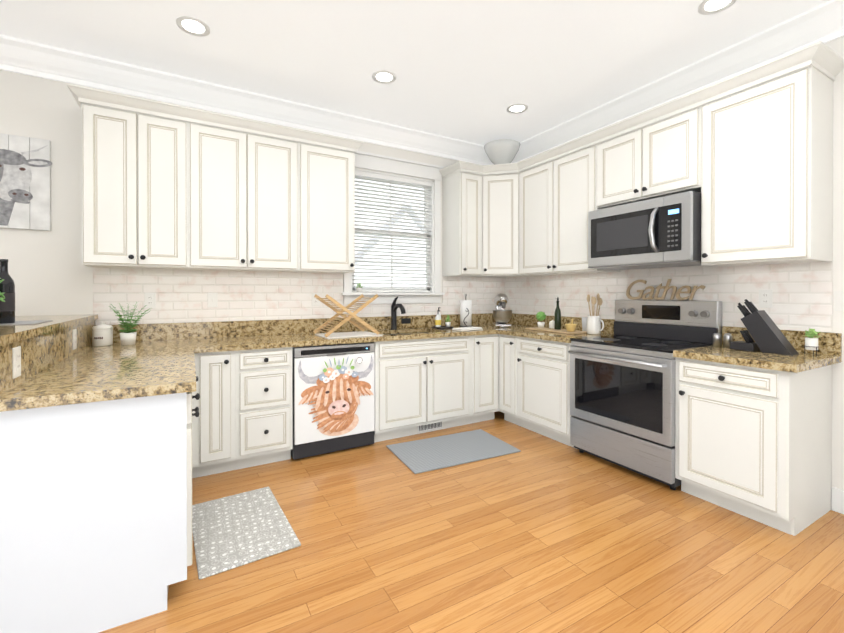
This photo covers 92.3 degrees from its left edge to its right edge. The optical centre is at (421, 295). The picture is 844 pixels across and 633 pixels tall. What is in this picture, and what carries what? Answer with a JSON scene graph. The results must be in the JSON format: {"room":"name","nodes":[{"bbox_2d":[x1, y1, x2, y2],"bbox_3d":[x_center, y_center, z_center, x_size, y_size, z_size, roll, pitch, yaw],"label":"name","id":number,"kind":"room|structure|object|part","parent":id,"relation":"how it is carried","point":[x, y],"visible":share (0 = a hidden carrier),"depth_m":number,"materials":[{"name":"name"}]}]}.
{"room":"kitchen","nodes":[
{"label":"kitchen","id":0,"kind":"room"},
{"bbox_2d":[0,70,496,334],"bbox_3d":[-2.001,-0.211,3.300,7.140,2.970,0.150,0,0,-30],"label":"wall","id":1,"kind":"structure","parent":0,"point":[49,273],"depth_m":2.87,"materials":[{"name":"paint"}]},
{"bbox_2d":[0,133,51,230],"bbox_3d":[-2.872,-0.769,2.691,0.644,0.630,0.036,0,0,-30],"label":"framed picture","id":2,"kind":"object","parent":1,"relation":"attached to","point":[25,181],"visible":1,"depth_m":2.77},
{"bbox_2d":[81,103,188,269],"bbox_3d":[-2.058,-0.740,2.956,0.614,1.070,0.382,0,0,-30],"label":"upper cabinet","id":3,"kind":"object","parent":1,"relation":"attached to","point":[134,190],"visible":1,"depth_m":2.81,"materials":[{"name":"paint"}]},
{"bbox_2d":[188,122,298,271],"bbox_3d":[-1.445,-0.741,3.307,0.796,1.070,0.382,0,0,-30],"label":"upper cabinet","id":4,"kind":"object","parent":1,"relation":"attached to","point":[242,201],"visible":1,"depth_m":3.15,"materials":[{"name":"paint"}]},
{"bbox_2d":[93,267,504,324],"bbox_3d":[-0.703,-0.002,3.951,3.939,0.434,0.008,0,0,-30],"label":"backsplash","id":5,"kind":"structure","parent":1,"relation":"attached to","point":[181,296],"depth_m":3.46,"materials":[{"name":"tile"}]},
{"bbox_2d":[144,293,155,307],"bbox_3d":[-2.104,0.039,3.139,0.074,0.120,0.008,0,0,-30],"label":"electrical outlet","id":6,"kind":"object","parent":5,"relation":"attached to","point":[149,300],"visible":0.98,"depth_m":3.14,"materials":[{"name":"white plastic"}]},
{"bbox_2d":[208,293,217,306],"bbox_3d":[-1.729,0.038,3.350,0.074,0.120,0.016,0,0,-30],"label":"electrical outlet","id":7,"kind":"object","parent":5,"relation":"attached to","point":[212,299],"visible":1,"depth_m":3.35,"materials":[{"name":"white plastic"}]},
{"bbox_2d":[312,293,319,305],"bbox_3d":[-0.989,0.037,3.777,0.074,0.120,0.008,0,0,-30],"label":"electrical outlet","id":8,"kind":"object","parent":5,"relation":"attached to","point":[315,301],"visible":0.73,"depth_m":3.77,"materials":[{"name":"white plastic"}]},
{"bbox_2d":[294,142,354,273],"bbox_3d":[-0.884,-0.743,3.627,0.494,1.070,0.382,0,0,-30],"label":"upper cabinet","id":9,"kind":"object","parent":1,"relation":"attached to","point":[326,209],"visible":0.98,"depth_m":3.49,"materials":[{"name":"paint"}]},
{"bbox_2d":[66,83,363,152],"bbox_3d":[-1.404,-1.317,3.113,2.022,0.086,0.058,0,0,-30],"label":"crown molding","id":10,"kind":"structure","parent":9,"relation":"attached to","point":[82,94],"depth_m":2.99,"materials":[{"name":"paint"}]},
{"bbox_2d":[341,150,444,303],"bbox_3d":[-0.297,-0.663,4.217,1.150,1.495,0.185,0,0,-30],"label":"window","id":11,"kind":"structure","parent":1,"relation":"in","point":[387,164],"depth_m":4.28,"materials":[{"name":"white"}]},
{"bbox_2d":[356,283,361,291],"bbox_3d":[-0.615,-0.074,3.974,0.073,0.088,0.068,0,0,-30],"label":"potted plant","id":12,"kind":"object","parent":11,"relation":"on","point":[359,289],"visible":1,"depth_m":3.96,"materials":[{"name":"white ceramic"}]},
{"bbox_3d":[-0.324,-0.631,4.265,0.914,1.202,0.065,0,0,-30],"label":"window sash","id":13,"kind":"part","parent":11,"relation":"part of","materials":[{"name":"white plastic"}]},
{"bbox_2d":[352,170,431,291],"bbox_3d":[-0.295,-0.632,4.213,0.906,1.196,0.043,0,0,-30],"label":"window blinds","id":14,"kind":"object","parent":11,"relation":"attached to","point":[388,179],"visible":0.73,"depth_m":4.20,"materials":[{"name":"white plastic"}]},
{"bbox_2d":[0,0,843,164],"bbox_3d":[-0.475,-1.596,0.624,6.840,0.175,6.000,0,0,-30],"label":"crown molding","id":15,"kind":"structure","parent":1,"relation":"attached to","point":[824,23],"depth_m":3.16,"materials":[{"name":"white wood"}]},
{"bbox_2d":[439,161,481,276],"bbox_3d":[0.420,-0.788,4.372,0.348,1.154,0.382,0,0,-30],"label":"upper cabinet","id":16,"kind":"object","parent":1,"relation":"attached to","point":[461,224],"depth_m":4.27,"materials":[{"name":"paint"}]},
{"bbox_3d":[0.286,-1.322,4.313,0.058,0.086,0.345,0,0,-30],"label":"cabinet crown molding","id":17,"kind":"part","parent":16,"relation":"part of","materials":[{"name":"white wood"}]},
{"bbox_2d":[469,173,530,277],"bbox_3d":[0.886,-0.747,4.507,0.624,1.070,0.611,0,0,-30],"label":"upper cabinet","id":18,"kind":"object","parent":1,"relation":"attached to","point":[500,225],"visible":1,"depth_m":4.27,"materials":[{"name":"paint"}]},
{"bbox_2d":[484,139,520,163],"bbox_3d":[0.879,-1.464,4.463,0.400,0.360,0.400,0,0,-30],"label":"bowl","id":19,"kind":"object","parent":18,"relation":"on","point":[502,151],"visible":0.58,"depth_m":4.34,"materials":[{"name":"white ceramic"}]},
{"bbox_2d":[494,41,829,173],"bbox_3d":[1.486,-1.317,3.296,0.084,0.086,2.608,0,0,-30],"label":"crown molding","id":20,"kind":"structure","parent":18,"relation":"attached to","point":[824,59],"depth_m":2.74,"materials":[{"name":"paint"}]},
{"bbox_2d":[355,179,423,252],"bbox_3d":[-2.255,-3.772,13.765,22.000,14.000,0.200,0,0,-30],"label":"sky","id":21,"kind":"structure","parent":0,"point":[380,207],"depth_m":14.03,"materials":[{"name":"white"}]},
{"bbox_2d":[0,0,828,144],"bbox_3d":[-0.475,-1.745,0.624,7.140,0.120,6.300,0,0,-30],"label":"ceiling","id":22,"kind":"structure","parent":0,"point":[469,70],"depth_m":2.75,"materials":[{"name":"paint"}]},
{"bbox_2d":[176,16,209,36],"bbox_3d":[-1.437,-1.690,2.550,0.190,0.005,0.190,0,0,-30],"label":"recessed light","id":23,"kind":"object","parent":22,"relation":"in","point":[192,26],"visible":1,"depth_m":2.54,"materials":[{"name":"white plastic"}]},
{"bbox_2d":[372,70,396,83],"bbox_3d":[-0.293,-1.692,3.147,0.190,0.005,0.190,0,0,-30],"label":"recessed light","id":24,"kind":"object","parent":22,"relation":"in","point":[384,77],"visible":1,"depth_m":3.15,"materials":[{"name":"white"}]},
{"bbox_2d":[507,104,527,113],"bbox_3d":[0.865,-1.694,3.681,0.190,0.005,0.190,0,0,-30],"label":"recessed light","id":25,"kind":"object","parent":22,"relation":"in","point":[516,108],"visible":1,"depth_m":3.68,"materials":[{"name":"white"}]},
{"bbox_2d":[698,0,736,14],"bbox_3d":[1.709,-1.689,2.344,0.190,0.005,0.190,0,0,-30],"label":"recessed light","id":26,"kind":"object","parent":22,"relation":"in","point":[707,7],"visible":1,"depth_m":2.37,"materials":[{"name":"white plastic"}]},
{"bbox_2d":[99,411,843,632],"bbox_3d":[-0.475,1.345,0.637,7.140,0.120,6.300,0,0,-30],"label":"floor","id":27,"kind":"structure","parent":0,"point":[539,533],"depth_m":1.98,"materials":[{"name":"brown wood"}]},
{"bbox_2d":[167,376,199,597],"bbox_3d":[-1.518,0.837,2.091,0.644,0.884,1.214,0,0,-30],"label":"base cabinet","id":28,"kind":"object","parent":27,"relation":"on","point":[190,410],"visible":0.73,"depth_m":1.73,"materials":[{"name":"paint"}]},
{"bbox_2d":[0,392,186,632],"bbox_3d":[-1.319,0.839,1.496,0.780,0.884,0.014,0,0,-30],"label":"peninsula end panel","id":29,"kind":"object","parent":28,"relation":"attached to","point":[93,517],"visible":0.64,"depth_m":1.53,"materials":[{"name":"white wood"}]},
{"bbox_2d":[0,321,199,411],"bbox_3d":[-1.508,0.287,2.034,0.643,0.215,1.200,0,0,-30],"label":"countertop","id":30,"kind":"structure","parent":28,"relation":"on","point":[154,360],"depth_m":1.87,"materials":[{"name":"stone"}]},
{"bbox_2d":[92,322,112,345],"bbox_3d":[-2.242,0.268,2.847,0.116,0.163,0.116,0,0,-30],"label":"canister","id":31,"kind":"object","parent":30,"relation":"on","point":[102,333],"visible":1,"depth_m":2.81,"materials":[{"name":"white ceramic"}]},
{"bbox_2d":[110,302,149,344],"bbox_3d":[-2.082,0.198,2.912,0.244,0.303,0.258,0,0,-30],"label":"fern plant","id":32,"kind":"object","parent":30,"relation":"on","point":[127,335],"visible":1,"depth_m":2.87,"materials":[{"name":"green plant"}]},
{"bbox_2d":[93,313,495,352],"bbox_3d":[-0.540,0.280,3.663,3.941,0.215,0.668,0,0,-30],"label":"countertop","id":33,"kind":"structure","parent":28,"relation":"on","point":[221,336],"depth_m":3.56,"materials":[{"name":"stone"}]},
{"bbox_2d":[315,331,382,338],"bbox_3d":[-0.646,0.344,3.552,0.480,0.006,0.400,0,0,-30],"label":"drying mat","id":34,"kind":"object","parent":33,"relation":"on","point":[349,334],"visible":1,"depth_m":3.53,"materials":[{"name":"white fabric"}]},
{"bbox_2d":[313,294,379,336],"bbox_3d":[-0.664,0.165,3.542,0.475,0.351,0.380,0,0,-30],"label":"dish rack","id":35,"kind":"object","parent":34,"relation":"on","point":[344,316],"visible":1,"depth_m":3.49,"materials":[{"name":"brown wood"}]},
{"bbox_2d":[391,297,410,329],"bbox_3d":[-0.159,0.177,4.081,0.249,0.334,0.278,0,0,-30],"label":"faucet","id":36,"kind":"object","parent":33,"relation":"on","point":[394,306],"visible":1,"depth_m":4.10,"materials":[{"name":"black metal"}]},
{"bbox_2d":[432,326,453,328],"bbox_3d":[0.218,0.337,4.277,0.236,0.012,0.236,0,0,-30],"label":"soap tray","id":37,"kind":"object","parent":33,"relation":"on","point":[444,327],"visible":0.85,"depth_m":4.24,"materials":[{"name":"grey plastic"}]},
{"bbox_2d":[435,310,440,326],"bbox_3d":[0.170,0.244,4.270,0.065,0.173,0.068,0,0,-30],"label":"soap dispenser","id":38,"kind":"object","parent":37,"relation":"on","point":[437,320],"visible":1,"depth_m":4.25,"materials":[{"name":"white plastic"}]},
{"bbox_2d":[445,314,450,326],"bbox_3d":[0.274,0.265,4.274,0.076,0.130,0.071,0,0,-30],"label":"potted plant","id":39,"kind":"object","parent":37,"relation":"on","point":[448,323],"visible":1,"depth_m":4.25,"materials":[{"name":"white ceramic"}]},
{"bbox_2d":[459,294,472,326],"bbox_3d":[0.476,0.163,4.399,0.150,0.359,0.153,0,0,-30],"label":"paper towel holder","id":40,"kind":"object","parent":33,"relation":"on","point":[465,313],"visible":0.98,"depth_m":4.35,"materials":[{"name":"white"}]},
{"bbox_2d":[452,327,482,330],"bbox_3d":[0.455,0.333,4.044,0.300,0.022,0.140,0,0,-38],"label":"folded towel","id":41,"kind":"object","parent":33,"relation":"on","point":[467,328],"visible":1,"depth_m":3.98,"materials":[{"name":"white fabric"}]},
{"bbox_2d":[491,293,511,326],"bbox_3d":[0.877,0.160,4.479,0.280,0.365,0.313,0,0,-30],"label":"stand mixer","id":42,"kind":"object","parent":33,"relation":"on","point":[502,316],"visible":1,"depth_m":4.36,"materials":[{"name":"silver metal"}]},
{"bbox_2d":[192,351,235,477],"bbox_3d":[-1.595,0.833,3.065,0.294,0.884,0.660,0,0,-30],"label":"base cabinet","id":43,"kind":"object","parent":27,"relation":"on","point":[214,437],"visible":0.94,"depth_m":2.82,"materials":[{"name":"paint"}]},
{"bbox_2d":[192,486,300,579],"bbox_3d":[-1.008,1.272,2.255,0.460,0.011,0.740,0,0,-33],"label":"mat","id":44,"kind":"object","parent":27,"relation":"on","point":[235,531],"visible":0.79,"depth_m":2.18,"materials":[{"name":"grey fabric"}]},
{"bbox_2d":[235,347,292,469],"bbox_3d":[-1.296,0.832,3.236,0.394,0.884,0.660,0,0,-30],"label":"drawer stack","id":45,"kind":"object","parent":27,"relation":"on","point":[264,416],"visible":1,"depth_m":2.98,"materials":[{"name":"paint"}]},
{"bbox_2d":[291,342,374,459],"bbox_3d":[-0.822,0.831,3.490,0.665,0.883,0.638,0,0,-30],"label":"dishwasher","id":46,"kind":"object","parent":27,"relation":"on","point":[333,390],"visible":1,"depth_m":3.22,"materials":[{"name":"grey plastic"}]},
{"bbox_2d":[374,336,469,442],"bbox_3d":[-0.102,0.829,3.918,0.994,0.884,0.660,0,0,-30],"label":"base cabinet","id":47,"kind":"object","parent":27,"relation":"on","point":[422,385],"visible":0.94,"depth_m":3.64,"materials":[{"name":"paint"}]},
{"bbox_2d":[386,429,520,473],"bbox_3d":[0.252,1.266,3.356,0.950,0.012,0.580,0,0,-26],"label":"area rug","id":48,"kind":"object","parent":27,"relation":"on","point":[427,454],"visible":1,"depth_m":3.30,"materials":[{"name":"grey fabric"}]},
{"bbox_2d":[466,334,498,423],"bbox_3d":[0.486,0.828,4.255,0.359,0.884,0.660,0,0,-30],"label":"base cabinet","id":49,"kind":"object","parent":27,"relation":"on","point":[484,377],"visible":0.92,"depth_m":4.00,"materials":[{"name":"paint"}]},
{"bbox_2d":[499,334,522,426],"bbox_3d":[1.085,0.828,4.124,0.660,0.884,0.270,0,0,-30],"label":"base cabinet","id":50,"kind":"object","parent":27,"relation":"on","point":[508,377],"visible":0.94,"depth_m":3.96,"materials":[{"name":"paint"}]},
{"bbox_2d":[496,313,614,342],"bbox_3d":[1.253,0.302,3.821,0.671,0.170,0.838,0,0,-30],"label":"countertop","id":51,"kind":"structure","parent":50,"relation":"on","point":[519,322],"depth_m":3.96,"materials":[{"name":"stone"}]},
{"bbox_2d":[525,327,586,334],"bbox_3d":[1.288,0.337,3.897,0.220,0.016,0.600,0,0,-30],"label":"wood tray","id":52,"kind":"object","parent":51,"relation":"on","point":[564,331],"visible":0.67,"depth_m":3.81,"materials":[{"name":"brown wood"}]},
{"bbox_2d":[536,312,545,327],"bbox_3d":[1.208,0.246,4.133,0.118,0.162,0.106,0,0,-30],"label":"topiary plant","id":53,"kind":"object","parent":52,"relation":"on","point":[540,316],"visible":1,"depth_m":4.10,"materials":[{"name":"green plant"}]},
{"bbox_2d":[549,320,553,328],"bbox_3d":[1.300,0.285,4.037,0.066,0.085,0.065,0,0,-30],"label":"canister","id":54,"kind":"object","parent":52,"relation":"on","point":[551,324],"visible":0.75,"depth_m":4.01,"materials":[{"name":"white ceramic"}]},
{"bbox_2d":[554,297,560,329],"bbox_3d":[1.311,0.173,3.916,0.062,0.310,0.061,0,0,-30],"label":"olive oil bottle","id":55,"kind":"object","parent":52,"relation":"on","point":[557,319],"visible":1,"depth_m":3.89,"materials":[{"name":"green glass"}]},
{"bbox_2d":[565,319,576,331],"bbox_3d":[1.361,0.270,3.708,0.100,0.119,0.101,0,0,-30],"label":"mortar","id":56,"kind":"object","parent":52,"relation":"on","point":[571,327],"visible":1,"depth_m":3.67,"materials":[{"name":"yellow wood"}]},
{"bbox_2d":[582,317,587,330],"bbox_3d":[1.540,0.276,3.777,0.100,0.140,0.100,0,0,-30],"label":"crock","id":57,"kind":"object","parent":51,"relation":"on","point":[584,323],"visible":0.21,"depth_m":3.75,"materials":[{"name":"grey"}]},
{"bbox_2d":[587,293,603,334],"bbox_3d":[1.544,0.163,3.604,0.130,0.366,0.163,0,0,-30],"label":"pitcher","id":58,"kind":"object","parent":51,"relation":"on","point":[594,324],"visible":1,"depth_m":3.58,"materials":[{"name":"white ceramic"}]},
{"bbox_2d":[517,337,573,447],"bbox_3d":[1.308,0.830,3.735,0.660,0.884,0.624,0,0,-30],"label":"base cabinet","id":59,"kind":"object","parent":27,"relation":"on","point":[544,387],"visible":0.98,"depth_m":3.56,"materials":[{"name":"paint"}]},
{"bbox_2d":[568,300,721,489],"bbox_3d":[1.654,0.657,3.085,0.704,1.235,0.808,0,0,-30],"label":"range","id":60,"kind":"object","parent":27,"relation":"on","point":[622,395],"visible":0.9,"depth_m":2.94,"materials":[{"name":"grey metal"}]},
{"bbox_2d":[626,279,704,299],"bbox_3d":[1.928,-0.048,3.248,0.012,0.169,0.620,0,0,-30],"label":"gather sign","id":61,"kind":"object","parent":60,"relation":"on","point":[665,288],"visible":0.9,"depth_m":3.24,"materials":[{"name":"brown wood"}]},
{"bbox_2d":[675,357,831,535],"bbox_3d":[2.013,0.835,2.501,0.660,0.884,0.572,0,0,-30],"label":"base cabinet","id":62,"kind":"object","parent":27,"relation":"on","point":[754,443],"visible":1,"depth_m":2.29,"materials":[{"name":"paint"}]},
{"bbox_2d":[673,326,841,372],"bbox_3d":[2.033,0.307,2.485,0.643,0.170,0.608,0,0,-30],"label":"countertop","id":63,"kind":"structure","parent":62,"relation":"on","point":[829,351],"depth_m":2.40,"materials":[{"name":"stone"}]},
{"bbox_2d":[730,299,798,355],"bbox_3d":[2.126,0.187,2.530,0.110,0.328,0.315,0,0,-30],"label":"knife block","id":64,"kind":"object","parent":63,"relation":"on","point":[766,333],"visible":1,"depth_m":2.50,"materials":[{"name":"grey plastic"}]},
{"bbox_2d":[804,329,820,355],"bbox_3d":[2.307,0.274,2.398,0.100,0.156,0.077,0,0,-30],"label":"potted plant","id":65,"kind":"object","parent":63,"relation":"on","point":[811,341],"visible":1,"depth_m":2.39,"materials":[{"name":"white"}]},
{"bbox_2d":[505,36,843,489],"bbox_3d":[2.593,-0.207,2.297,0.159,2.970,6.150,0,0,-30],"label":"wall","id":66,"kind":"structure","parent":0,"point":[802,299],"depth_m":2.72,"materials":[{"name":"brick"}]},
{"bbox_2d":[553,295,558,305],"bbox_3d":[1.396,0.055,4.223,0.008,0.120,0.074,0,0,-30],"label":"electrical outlet","id":67,"kind":"object","parent":66,"relation":"attached to","point":[554,299],"visible":0.65,"depth_m":4.23,"materials":[{"name":"white plastic"}]},
{"bbox_2d":[520,145,620,275],"bbox_3d":[1.371,-0.744,3.901,0.382,1.070,0.926,0,0,-30],"label":"upper cabinet","id":68,"kind":"object","parent":66,"relation":"attached to","point":[558,200],"visible":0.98,"depth_m":3.77,"materials":[{"name":"paint"}]},
{"bbox_2d":[597,106,701,208],"bbox_3d":[1.801,-1.006,3.149,0.382,0.540,0.803,0,0,-30],"label":"upper cabinet","id":69,"kind":"object","parent":66,"relation":"attached to","point":[662,158],"visible":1,"depth_m":3.01,"materials":[{"name":"paint"}]},
{"bbox_2d":[588,191,700,269],"bbox_3d":[1.746,-0.459,3.120,0.507,0.470,0.799,0,0,-30],"label":"microwave","id":70,"kind":"object","parent":69,"relation":"attached to","point":[662,232],"visible":0.96,"depth_m":2.93,"materials":[{"name":"grey metal"}]},
{"bbox_2d":[759,290,772,307],"bbox_3d":[2.274,0.021,2.686,0.008,0.120,0.074,0,0,-30],"label":"electrical outlet","id":71,"kind":"object","parent":66,"relation":"attached to","point":[765,298],"visible":1,"depth_m":2.68,"materials":[{"name":"white plastic"}]},
{"bbox_2d":[701,48,843,266],"bbox_3d":[2.153,-0.780,2.533,0.382,1.154,0.616,0,0,-30],"label":"upper cabinet","id":72,"kind":"object","parent":66,"relation":"attached to","point":[766,173],"depth_m":2.40,"materials":[{"name":"paint"}]},
{"bbox_3d":[2.309,-1.313,2.298,0.341,0.086,0.058,0,0,-30],"label":"cabinet crown molding","id":73,"kind":"part","parent":72,"relation":"part of","materials":[{"name":"white wood"}]},
{"bbox_2d":[831,487,843,513],"bbox_3d":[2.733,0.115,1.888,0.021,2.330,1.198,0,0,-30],"label":"baseboard","id":74,"kind":"structure","parent":66,"relation":"attached to","point":[837,499],"depth_m":2.39,"materials":[{"name":"white wood"}]},
{"bbox_2d":[834,291,843,310],"bbox_3d":[2.459,0.033,2.371,0.016,0.120,0.074,0,0,-30],"label":"light switch","id":75,"kind":"object","parent":66,"relation":"attached to","point":[838,300],"visible":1,"depth_m":2.39,"materials":[{"name":"white plastic"}]},
{"bbox_3d":[-2.035,0.729,2.145,0.160,1.100,1.823,0,0,-30],"label":"wall","id":76,"kind":"structure","parent":0,"visible":0},
{"bbox_2d":[12,346,20,378],"bbox_3d":[-1.614,0.266,1.617,0.008,0.120,0.074,0,0,-30],"label":"outlet","id":77,"kind":"object","parent":76,"relation":"attached to","point":[16,362],"visible":1,"depth_m":1.60,"materials":[{"name":"white plastic"}]},
{"bbox_2d":[0,314,97,345],"bbox_3d":[-2.135,0.161,2.055,0.490,0.035,1.878,0,0,-30],"label":"countertop","id":78,"kind":"structure","parent":76,"relation":"on","point":[11,333],"depth_m":2.00,"materials":[{"name":"stone"}]},
{"bbox_2d":[0,278,4,301],"bbox_3d":[-2.013,0.011,1.831,0.199,0.265,0.228,0,0,-30],"label":"potted plant","id":79,"kind":"object","parent":78,"relation":"on","point":[1,298],"visible":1,"depth_m":1.88,"materials":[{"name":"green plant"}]},
{"bbox_2d":[0,320,52,324],"bbox_3d":[-2.122,0.140,2.063,0.300,0.003,0.320,0,0,-30],"label":"placemat","id":80,"kind":"object","parent":78,"relation":"on","point":[28,322],"visible":0.75,"depth_m":2.08,"materials":[{"name":"grey"}]},
{"bbox_2d":[0,259,14,323],"bbox_3d":[-2.079,-0.020,2.018,0.079,0.318,0.079,0,0,-30],"label":"wine bottle","id":81,"kind":"object","parent":80,"relation":"on","point":[7,306],"visible":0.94,"depth_m":2.00,"materials":[{"name":"black glass"}]},
{"bbox_2d":[72,329,76,349],"bbox_3d":[-2.075,0.262,2.424,0.008,0.120,0.074,0,0,-30],"label":"outlet","id":82,"kind":"object","parent":76,"relation":"attached to","point":[74,339],"visible":1,"depth_m":2.41,"materials":[{"name":"white plastic"}]},
{"label":"outside","id":83,"kind":"structure","parent":0,"visible":0},
{"bbox_3d":[-2.726,2.325,14.616,30.000,0.200,19.900,0,0,-30],"label":"ground","id":84,"kind":"structure","parent":83,"visible":0},
{"bbox_2d":[355,206,425,287],"bbox_3d":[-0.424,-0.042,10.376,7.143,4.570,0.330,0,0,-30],"label":"house","id":85,"kind":"structure","parent":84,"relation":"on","point":[374,274],"depth_m":10.17,"materials":[{"name":"grey"}]}
]}

